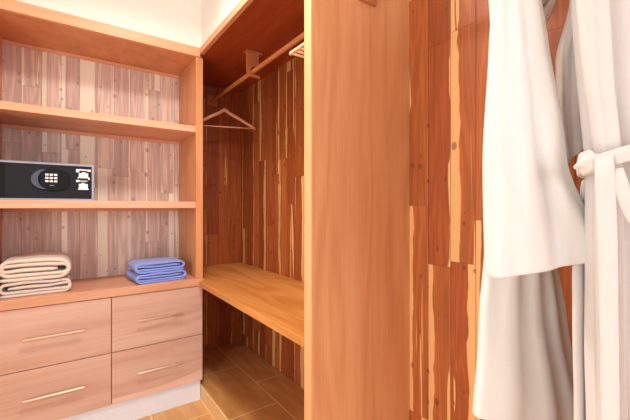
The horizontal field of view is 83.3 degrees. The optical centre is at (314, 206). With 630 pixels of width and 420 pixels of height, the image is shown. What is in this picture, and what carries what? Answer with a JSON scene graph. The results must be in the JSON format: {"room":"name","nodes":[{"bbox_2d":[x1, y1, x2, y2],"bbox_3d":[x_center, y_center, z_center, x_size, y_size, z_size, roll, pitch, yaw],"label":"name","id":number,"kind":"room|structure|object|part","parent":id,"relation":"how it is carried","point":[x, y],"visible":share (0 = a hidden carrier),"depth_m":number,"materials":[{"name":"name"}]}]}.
{"room":"walk-in closet","nodes":[
{"label":"walk-in closet","id":0,"kind":"room"},
{"bbox_2d":[111,398,215,419],"bbox_3d":[-0.327,1.324,0.394,2.822,0.080,5.020,0,0,-35],"label":"floor","id":1,"kind":"structure","parent":0,"point":[196,410],"depth_m":2.20,"materials":[{"name":"tile"}]},
{"bbox_2d":[0,286,201,419],"bbox_3d":[-1.341,0.902,2.242,1.096,0.763,0.571,0,0,-35],"label":"base cabinet","id":2,"kind":"object","parent":1,"relation":"on","point":[140,354],"visible":0.91,"depth_m":2.02,"materials":[{"name":"brown wood"}]},
{"bbox_3d":[-1.385,0.681,1.882,0.262,0.013,0.035,0,0,-35],"label":"handle","id":3,"kind":"part","parent":2,"relation":"part of","materials":[{"name":"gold metal"}]},
{"bbox_3d":[-1.385,0.993,1.882,0.262,0.013,0.035,0,0,-35],"label":"handle","id":4,"kind":"part","parent":2,"relation":"part of","materials":[{"name":"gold metal"}]},
{"bbox_3d":[-1.401,0.683,1.904,0.528,0.320,0.022,0,0,-35],"label":"drawer","id":5,"kind":"part","parent":2,"relation":"part of","materials":[{"name":"brown wood"}]},
{"bbox_3d":[-1.401,0.997,1.904,0.528,0.300,0.022,0,0,-35],"label":"drawer","id":6,"kind":"part","parent":2,"relation":"part of","materials":[{"name":"brown wood"}]},
{"bbox_2d":[0,273,203,310],"bbox_3d":[-1.346,0.495,2.254,1.102,0.049,0.545,0,0,-35],"label":"countertop","id":7,"kind":"structure","parent":2,"relation":"on","point":[116,285],"depth_m":2.07,"materials":[{"name":"brown wood"}]},
{"bbox_2d":[0,273,71,298],"bbox_3d":[-1.579,0.430,2.013,0.312,0.080,0.317,0,0,-37],"label":"folded towel","id":8,"kind":"object","parent":7,"relation":"on","point":[43,286],"visible":0.79,"depth_m":1.89,"materials":[{"name":"beige fabric"}]},
{"bbox_2d":[0,252,70,282],"bbox_3d":[-1.578,0.331,2.014,0.315,0.119,0.321,0,0,-35],"label":"folded towel","id":9,"kind":"object","parent":8,"relation":"on","point":[37,265],"visible":1,"depth_m":1.90,"materials":[{"name":"beige fabric"}]},
{"bbox_2d":[0,0,202,284],"bbox_3d":[-1.322,-0.290,2.218,1.100,1.522,0.454,0,0,-35],"label":"shelving unit","id":10,"kind":"object","parent":7,"relation":"on","point":[127,104],"visible":0.94,"depth_m":2.33,"materials":[{"name":"brown wood"}]},
{"bbox_3d":[-1.753,-0.260,1.916,0.046,1.461,0.448,0,0,-35],"label":"panel","id":11,"kind":"part","parent":10,"relation":"part of","materials":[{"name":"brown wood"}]},
{"bbox_2d":[0,160,93,200],"bbox_3d":[-1.541,-0.137,2.045,0.427,0.203,0.370,0,0,-35],"label":"safe","id":12,"kind":"object","parent":10,"relation":"on","point":[19,180],"visible":0.99,"depth_m":1.90,"materials":[{"name":"black metal"}]},
{"bbox_3d":[-1.319,-0.513,2.214,1.008,0.042,0.424,0,0,-35],"label":"shelf","id":13,"kind":"part","parent":10,"relation":"part of","materials":[{"name":"brown wood"}]},
{"bbox_3d":[-1.319,-0.014,2.214,1.008,0.042,0.424,0,0,-35],"label":"shelf","id":14,"kind":"part","parent":10,"relation":"part of","materials":[{"name":"brown wood"}]},
{"bbox_3d":[-1.206,-1.021,2.038,1.080,0.061,0.026,0,0,-35],"label":"rail","id":15,"kind":"part","parent":10,"relation":"part of","materials":[{"name":"brown wood"}]},
{"bbox_3d":[-1.329,-1.013,2.229,1.100,0.045,0.428,0,0,-35],"label":"panel","id":16,"kind":"part","parent":10,"relation":"part of","materials":[{"name":"brown wood"}]},
{"bbox_3d":[-0.893,-0.260,2.526,0.046,1.461,0.448,0,0,-35],"label":"panel","id":17,"kind":"part","parent":10,"relation":"part of","materials":[{"name":"brown wood"}]},
{"bbox_2d":[126,269,185,283],"bbox_3d":[-1.045,0.439,2.330,0.305,0.062,0.277,0,0,-40],"label":"folded towel","id":18,"kind":"object","parent":7,"relation":"on","point":[155,277],"visible":0.71,"depth_m":2.23,"materials":[{"name":"blue fabric"}]},
{"bbox_2d":[127,256,184,273],"bbox_3d":[-1.046,0.376,2.333,0.299,0.066,0.267,0,0,-38],"label":"folded towel","id":19,"kind":"object","parent":18,"relation":"on","point":[164,263],"visible":1,"depth_m":2.25,"materials":[{"name":"blue fabric"}]},
{"bbox_3d":[-0.968,0.683,2.211,0.525,0.320,0.022,0,0,-35],"label":"drawer","id":20,"kind":"part","parent":2,"relation":"part of","materials":[{"name":"brown wood"}]},
{"bbox_3d":[-0.968,0.997,2.211,0.525,0.300,0.022,0,0,-35],"label":"drawer","id":21,"kind":"part","parent":2,"relation":"part of","materials":[{"name":"brown wood"}]},
{"bbox_3d":[-0.952,0.681,2.189,0.262,0.013,0.035,0,0,-35],"label":"handle","id":22,"kind":"part","parent":2,"relation":"part of","materials":[{"name":"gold metal"}]},
{"bbox_3d":[-0.952,0.993,2.189,0.262,0.013,0.035,0,0,-35],"label":"handle","id":23,"kind":"part","parent":2,"relation":"part of","materials":[{"name":"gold metal"}]},
{"bbox_2d":[200,342,303,419],"bbox_3d":[-0.342,1.233,2.222,0.530,0.101,1.818,0,0,-35],"label":"step","id":24,"kind":"structure","parent":1,"relation":"on","point":[237,383],"depth_m":2.31,"materials":[{"name":"wood"}]},
{"bbox_3d":[-0.392,1.186,1.838,0.003,0.007,1.249,0,0,-35],"label":"edge trim","id":25,"kind":"part","parent":24,"relation":"part of","materials":[{"name":"brown wood"}]},
{"bbox_2d":[200,0,408,419],"bbox_3d":[-0.333,0.116,2.200,0.541,2.335,1.865,0,0,-35],"label":"wardrobe","id":26,"kind":"object","parent":1,"relation":"on","point":[356,52],"depth_m":1.44,"materials":[{"name":"brown wood"}]},
{"bbox_2d":[203,89,255,129],"bbox_3d":[-0.696,-0.756,2.725,0.470,0.303,0.028,0,0,-15],"label":"wooden hanger","id":27,"kind":"object","parent":26,"relation":"hanging from","point":[224,109],"visible":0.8,"depth_m":2.73,"materials":[{"name":"brown wood"}]},
{"bbox_2d":[199,262,303,346],"bbox_3d":[-0.349,0.505,2.217,0.546,0.036,1.818,0,0,-35],"label":"shelf","id":28,"kind":"object","parent":26,"relation":"attached to","point":[276,301],"visible":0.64,"depth_m":1.97,"materials":[{"name":"brown wood"}]},
{"bbox_3d":[-0.322,-1.028,2.208,0.515,0.037,1.864,0,0,-35],"label":"panel","id":29,"kind":"part","parent":26,"relation":"part of","materials":[{"name":"brown wood"}]},
{"bbox_3d":[-0.339,-0.927,2.224,0.112,0.164,1.818,0,0,-35],"label":"clothes rail","id":30,"kind":"part","parent":26,"relation":"part of","materials":[{"name":"brown wood"}]},
{"bbox_2d":[289,49,303,57],"bbox_3d":[0.083,-0.773,1.629,0.470,0.269,0.028,0,0,-34],"label":"wooden hanger","id":31,"kind":"object","parent":26,"relation":"hanging from","point":[291,52],"visible":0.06,"depth_m":1.50,"materials":[{"name":"brown wood"}]},
{"bbox_2d":[293,47,303,54],"bbox_3d":[0.101,-0.773,1.603,0.470,0.269,0.028,0,0,-34],"label":"wooden hanger","id":32,"kind":"object","parent":26,"relation":"hanging from","point":[295,50],"visible":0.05,"depth_m":1.47,"materials":[{"name":"brown wood"}]},
{"bbox_3d":[0.195,0.138,1.460,0.536,2.292,0.046,0,0,-35],"label":"panel","id":33,"kind":"part","parent":26,"relation":"part of","materials":[{"name":"brown wood"}]},
{"bbox_2d":[360,0,376,6],"bbox_3d":[0.893,-1.171,0.483,0.095,0.688,2.354,0,0,-35],"label":"rail","id":34,"kind":"object","parent":26,"relation":"attached to","point":[373,3],"visible":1,"depth_m":1.44,"materials":[{"name":"brown wood"}]},
{"bbox_3d":[0.554,-0.773,0.964,0.470,0.269,0.028,0,0,-32],"label":"wooden hanger","id":35,"kind":"object","parent":26,"relation":"hanging from","visible":0},
{"bbox_2d":[472,0,584,419],"bbox_3d":[0.554,-0.038,0.894,0.263,1.360,0.524,0,0,32],"label":"bathrobe","id":36,"kind":"object","parent":35,"relation":"hanging from","point":[534,209],"visible":0.98,"depth_m":0.74,"materials":[{"name":"white fabric"}]},
{"bbox_3d":[0.684,-0.773,0.780,0.470,0.269,0.028,0,0,-26],"label":"wooden hanger","id":37,"kind":"object","parent":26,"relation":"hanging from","visible":0},
{"bbox_2d":[555,0,629,419],"bbox_3d":[0.684,0.017,0.785,0.497,1.472,0.238,0,0,-35],"label":"bathrobe","id":38,"kind":"object","parent":37,"relation":"hanging from","point":[592,64],"visible":0.98,"depth_m":0.67,"materials":[{"name":"beige fabric"}]},
{"bbox_3d":[0.709,0.332,0.835,0.351,0.782,0.057,0,0,-28],"label":"panel","id":39,"kind":"part","parent":38,"relation":"part of","materials":[{"name":"beige fabric"}]},
{"bbox_2d":[202,85,240,350],"bbox_3d":[-1.790,-0.116,2.371,2.722,2.800,0.100,0,0,-35],"label":"wall","id":40,"kind":"structure","parent":0,"point":[221,321],"depth_m":3.01,"materials":[{"name":"brown wood"}]},
{"bbox_2d":[17,0,239,47],"bbox_3d":[-1.180,-0.116,1.597,2.622,2.800,1.870,0,0,-35],"label":"wall","id":41,"kind":"structure","parent":40,"relation":"attached to","point":[189,22],"depth_m":2.17,"materials":[{"name":"white paint"}]},
{"bbox_2d":[241,0,584,419],"bbox_3d":[0.783,-0.116,1.181,0.100,2.800,5.020,0,0,-35],"label":"wall","id":42,"kind":"structure","parent":0,"point":[449,39],"depth_m":1.51,"materials":[{"name":"brown wood"}]}
]}

